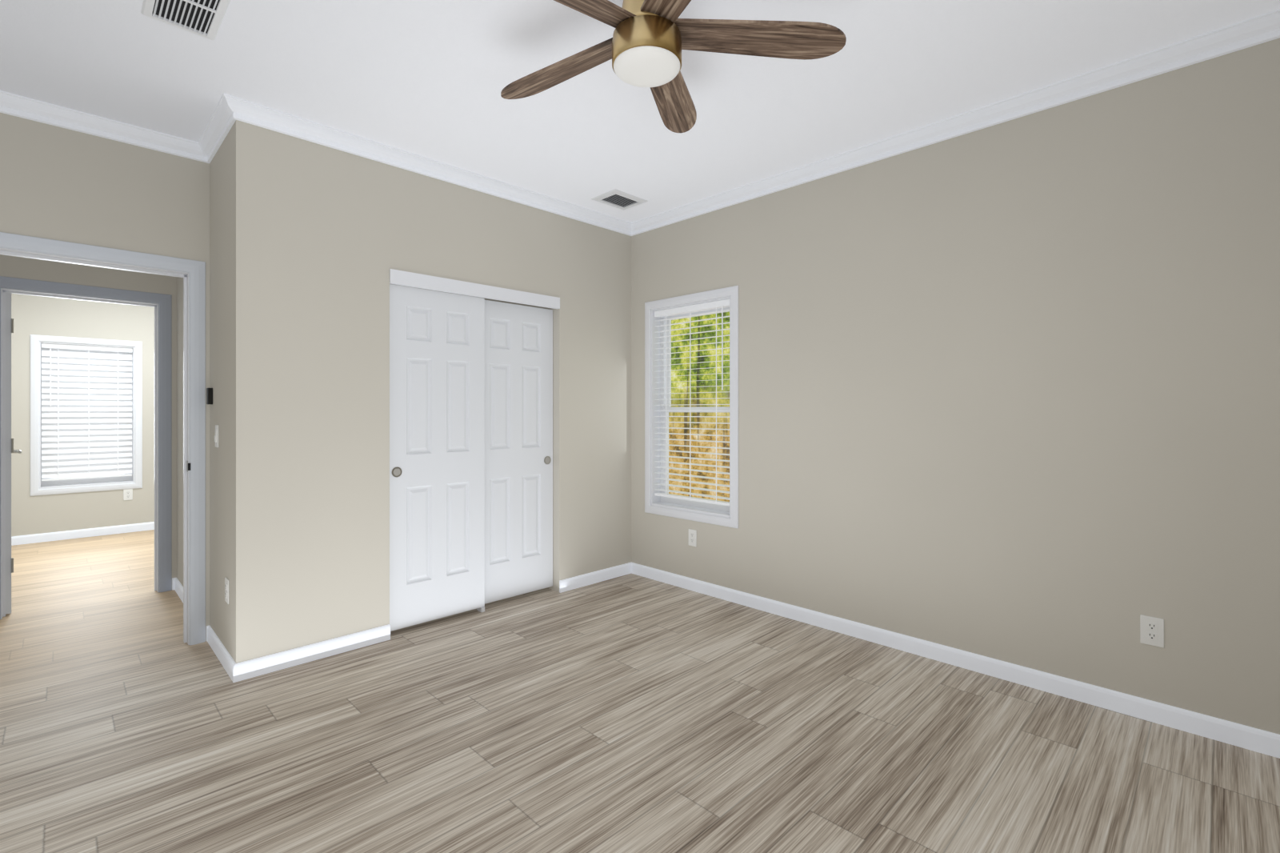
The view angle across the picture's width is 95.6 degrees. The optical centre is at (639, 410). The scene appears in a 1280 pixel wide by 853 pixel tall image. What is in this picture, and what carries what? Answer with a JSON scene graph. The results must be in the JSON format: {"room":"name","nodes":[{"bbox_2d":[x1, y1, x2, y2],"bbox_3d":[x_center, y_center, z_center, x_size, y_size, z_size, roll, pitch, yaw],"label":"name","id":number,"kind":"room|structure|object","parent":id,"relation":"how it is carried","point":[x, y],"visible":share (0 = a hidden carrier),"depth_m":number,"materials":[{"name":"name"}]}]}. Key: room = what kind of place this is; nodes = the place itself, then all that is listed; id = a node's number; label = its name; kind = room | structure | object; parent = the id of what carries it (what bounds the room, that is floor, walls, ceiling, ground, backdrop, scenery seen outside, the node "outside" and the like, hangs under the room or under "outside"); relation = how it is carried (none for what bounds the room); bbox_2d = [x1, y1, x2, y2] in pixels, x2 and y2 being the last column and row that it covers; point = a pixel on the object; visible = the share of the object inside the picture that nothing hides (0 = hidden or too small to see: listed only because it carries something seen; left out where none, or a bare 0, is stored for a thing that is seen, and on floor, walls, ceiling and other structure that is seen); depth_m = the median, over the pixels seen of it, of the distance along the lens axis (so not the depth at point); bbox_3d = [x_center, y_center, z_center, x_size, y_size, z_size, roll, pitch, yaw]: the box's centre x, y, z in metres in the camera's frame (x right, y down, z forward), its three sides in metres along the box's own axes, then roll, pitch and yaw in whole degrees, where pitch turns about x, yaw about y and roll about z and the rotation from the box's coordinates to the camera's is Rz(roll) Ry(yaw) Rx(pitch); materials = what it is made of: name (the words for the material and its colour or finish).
{"room":"empty bedroom","nodes":[
{"label":"empty bedroom","id":0,"kind":"room"},
{"bbox_2d":[11,293,154,536],"bbox_3d":[-5.412,-0.089,6.199,3.300,2.740,0.160,0,0,-45],"label":"wall","id":1,"kind":"structure","parent":0,"point":[38,315],"depth_m":5.81,"materials":[{"name":"paint"}]},
{"bbox_2d":[11,521,154,545],"bbox_3d":[-5.351,1.240,6.137,3.060,0.083,0.013,0,0,-45],"label":"baseboard","id":2,"kind":"structure","parent":1,"relation":"attached to","point":[75,534],"depth_m":5.85,"materials":[{"name":"white wood"}]},
{"bbox_2d":[30,334,142,495],"bbox_3d":[-5.646,0.046,5.948,0.825,1.560,0.166,0,0,-45],"label":"room window","id":3,"kind":"structure","parent":1,"relation":"in","point":[86,449],"depth_m":5.91,"materials":[{"name":"white plastic"}]},
{"bbox_2d":[123,488,132,499],"bbox_3d":[-5.384,0.883,6.108,0.074,0.118,0.008,0,0,-45],"label":"electrical outlet plate","id":4,"kind":"object","parent":1,"relation":"attached to","point":[127,493],"depth_m":6.11,"materials":[{"name":"white plastic"}]},
{"bbox_2d":[0,254,176,578],"bbox_3d":[-3.926,-0.089,3.656,1.815,2.740,0.120,0,0,-45],"label":"wall","id":5,"kind":"structure","parent":0,"point":[21,267],"depth_m":3.95,"materials":[{"name":"paint"}]},
{"bbox_2d":[5,292,21,614],"bbox_3d":[-4.213,0.263,3.872,0.112,2.012,0.742,0,0,-45],"label":"room door","id":6,"kind":"structure","parent":5,"relation":"in","point":[10,450],"depth_m":3.63,"materials":[{"name":"white wood"}]},
{"bbox_2d":[176,128,231,655],"bbox_3d":[-2.620,-0.089,3.546,0.120,2.740,1.880,0,0,-45],"label":"wall","id":7,"kind":"structure","parent":0,"point":[220,371],"depth_m":3.05,"materials":[{"name":"paint"}]},
{"bbox_2d":[172,577,183,602],"bbox_3d":[-2.912,1.240,3.742,0.015,0.083,1.190,0,0,-45],"label":"baseboard","id":8,"kind":"structure","parent":7,"relation":"attached to","point":[177,586],"depth_m":4.04,"materials":[{"name":"white wood"}]},
{"bbox_2d":[206,388,212,403],"bbox_3d":[-2.355,-0.080,3.178,0.021,0.090,0.055,0,0,-45],"label":"wall switch","id":9,"kind":"object","parent":7,"relation":"attached to","point":[209,390],"depth_m":3.16,"materials":[{"name":"black plastic"}]},
{"bbox_2d":[195,105,233,162],"bbox_3d":[-2.154,-1.419,2.952,0.058,0.081,0.600,0,0,-45],"label":"crown molding","id":10,"kind":"structure","parent":7,"relation":"attached to","point":[215,132],"depth_m":3.03,"materials":[{"name":"white wood"}]},
{"bbox_2d":[214,424,218,447],"bbox_3d":[-2.243,0.136,3.073,0.011,0.118,0.074,0,0,-45],"label":"light switch","id":11,"kind":"object","parent":7,"relation":"attached to","point":[216,437],"depth_m":3.06,"materials":[{"name":"white plastic"}]},
{"bbox_2d":[206,625,232,674],"bbox_3d":[-2.167,1.240,2.995,0.015,0.083,0.680,0,0,-45],"label":"baseboard","id":12,"kind":"structure","parent":7,"relation":"attached to","point":[219,650],"depth_m":3.00,"materials":[{"name":"white wood"}]},
{"bbox_2d":[224,577,228,603],"bbox_3d":[-2.053,0.894,2.885,0.008,0.118,0.074,0,0,-45],"label":"electrical outlet plate","id":13,"kind":"object","parent":7,"relation":"attached to","point":[226,582],"depth_m":2.87,"materials":[{"name":"white plastic"}]},
{"bbox_2d":[0,112,549,640],"bbox_3d":[-2.122,-0.089,3.605,4.300,2.740,0.120,0,0,-45],"label":"wall","id":14,"kind":"structure","parent":0,"point":[61,183],"depth_m":2.94,"materials":[{"name":"paint"}]},
{"bbox_2d":[0,232,205,644],"bbox_3d":[-2.792,0.228,2.925,0.962,2.106,0.137,0,0,-45],"label":"door frame","id":15,"kind":"structure","parent":14,"relation":"attached to","point":[195,270],"depth_m":3.21,"materials":[{"name":"white wood"}]},
{"bbox_2d":[0,90,210,163],"bbox_3d":[-2.939,-1.419,2.665,1.575,0.081,0.058,0,0,-45],"label":"crown molding","id":16,"kind":"structure","parent":14,"relation":"attached to","point":[11,104],"depth_m":2.89,"materials":[{"name":"white wood"}]},
{"bbox_2d":[186,460,190,471],"bbox_3d":[-2.454,0.306,3.163,0.012,0.040,0.002,0,0,-45],"label":"strike plate","id":17,"kind":"object","parent":14,"relation":"attached to","point":[188,466],"visible":1,"depth_m":3.15,"materials":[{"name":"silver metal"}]},
{"bbox_2d":[231,120,631,663],"bbox_3d":[-1.034,-0.089,3.715,2.605,2.740,0.120,0,0,-45],"label":"wall","id":18,"kind":"structure","parent":0,"point":[324,238],"depth_m":3.11,"materials":[{"name":"paint"}]},
{"bbox_2d":[228,624,390,682],"bbox_3d":[-1.660,1.240,2.996,0.731,0.083,0.013,0,0,-45],"label":"baseboard","id":19,"kind":"structure","parent":18,"relation":"attached to","point":[239,671],"depth_m":2.95,"materials":[{"name":"white wood"}]},
{"bbox_2d":[214,93,630,235],"bbox_3d":[-1.016,-1.419,3.607,2.593,0.081,0.058,0,0,-45],"label":"crown molding","id":20,"kind":"structure","parent":18,"relation":"attached to","point":[230,110],"depth_m":3.25,"materials":[{"name":"white wood"}]},
{"bbox_2d":[389,284,484,631],"bbox_3d":[-1.219,0.267,3.507,0.607,1.968,0.037,0,0,-45],"label":"closet door","id":21,"kind":"structure","parent":18,"relation":"in","point":[437,454],"depth_m":3.48,"materials":[{"name":"white wood"}]},
{"bbox_2d":[389,268,559,611],"bbox_3d":[-1.024,0.243,3.714,1.180,2.075,0.125,0,0,-45],"label":"trim","id":22,"kind":"structure","parent":18,"relation":"attached to","point":[406,278],"depth_m":3.60,"materials":[{"name":"white wood"}]},
{"bbox_2d":[484,300,552,603],"bbox_3d":[-0.847,0.267,3.937,0.609,1.968,0.037,0,0,-45],"label":"closet door","id":23,"kind":"structure","parent":18,"relation":"in","point":[518,450],"depth_m":3.94,"materials":[{"name":"white wood"}]},
{"bbox_2d":[559,562,631,592],"bbox_3d":[-0.328,1.240,4.324,0.665,0.083,0.013,0,0,-45],"label":"baseboard","id":24,"kind":"structure","parent":18,"relation":"attached to","point":[574,582],"depth_m":4.31,"materials":[{"name":"white wood"}]},
{"bbox_2d":[0,529,1279,852],"bbox_3d":[-1.874,1.311,3.498,4.500,0.060,9.200,0,0,-45],"label":"floor","id":25,"kind":"structure","parent":0,"point":[630,714],"depth_m":2.23,"materials":[{"name":"brown wood"}]},
{"bbox_2d":[0,0,1279,222],"bbox_3d":[-1.874,-1.489,3.498,4.500,0.060,9.200,0,0,-45],"label":"ceiling","id":26,"kind":"structure","parent":0,"point":[430,78],"depth_m":2.52,"materials":[{"name":"paint"}]},
{"bbox_2d":[140,0,230,39],"bbox_3d":[-1.601,-1.453,2.055,0.220,0.012,0.430,0,0,-45],"label":"ceiling vent","id":27,"kind":"object","parent":26,"relation":"in","point":[204,18],"visible":1,"depth_m":2.13,"materials":[{"name":"white metal"}]},
{"bbox_2d":[591,188,647,210],"bbox_3d":[-0.141,-1.453,4.019,0.310,0.012,0.250,0,0,-45],"label":"ceiling vent","id":28,"kind":"object","parent":26,"relation":"in","point":[618,199],"visible":0.98,"depth_m":4.00,"materials":[{"name":"white metal"}]},
{"bbox_2d":[500,0,846,132],"bbox_3d":[-0.020,-1.296,1.943,1.272,0.326,1.289,0,0,-45],"label":"ceiling fan","id":29,"kind":"object","parent":26,"relation":"hanging from","point":[646,43],"visible":1,"depth_m":1.95,"materials":[{"name":"brown wood"}]},
{"bbox_2d":[631,37,1279,734],"bbox_3d":[1.149,-0.089,3.483,0.160,2.740,4.910,0,0,-45],"label":"wall","id":30,"kind":"structure","parent":0,"point":[1009,391],"depth_m":2.70,"materials":[{"name":"paint"}]},
{"bbox_2d":[644,285,738,528],"bbox_3d":[0.396,-0.024,4.219,0.166,1.616,0.869,0,0,-45],"label":"bedroom window","id":31,"kind":"structure","parent":30,"relation":"in","point":[662,408],"depth_m":4.25,"materials":[{"name":"white plastic"}]},
{"bbox_2d":[688,528,696,546],"bbox_3d":[0.374,0.906,4.140,0.008,0.118,0.074,0,0,-45],"label":"electrical outlet plate","id":32,"kind":"object","parent":30,"relation":"attached to","point":[692,533],"depth_m":4.13,"materials":[{"name":"white plastic"}]},
{"bbox_2d":[630,8,1279,235],"bbox_3d":[1.315,-1.419,3.161,0.058,0.081,3.980,0,0,-45],"label":"crown molding","id":33,"kind":"structure","parent":30,"relation":"attached to","point":[1263,28],"depth_m":2.72,"materials":[{"name":"white wood"}]},
{"bbox_2d":[632,562,1279,758],"bbox_3d":[1.331,1.240,3.177,0.013,0.083,3.980,0,0,-45],"label":"baseboard","id":34,"kind":"structure","parent":30,"relation":"attached to","point":[1248,738],"depth_m":2.74,"materials":[{"name":"white wood"}]},
{"bbox_2d":[1140,614,1163,647],"bbox_3d":[2.112,0.910,2.396,0.008,0.118,0.074,0,0,-45],"label":"electrical outlet plate","id":35,"kind":"object","parent":30,"relation":"attached to","point":[1152,630],"depth_m":2.39,"materials":[{"name":"white plastic"}]},
{"label":"outside","id":36,"kind":"structure","parent":0,"visible":0},
{"bbox_2d":[50,356,124,478],"bbox_3d":[-6.451,-0.719,6.745,6.000,6.000,0.001,0,0,-45],"label":"sky","id":37,"kind":"structure","parent":36,"point":[87,393],"depth_m":6.76,"materials":[{"name":"white"}]},
{"bbox_2d":[668,311,729,501],"bbox_3d":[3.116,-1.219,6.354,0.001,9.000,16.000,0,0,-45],"label":"trees","id":38,"kind":"object","parent":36,"point":[701,377],"depth_m":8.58,"materials":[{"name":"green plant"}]}
]}

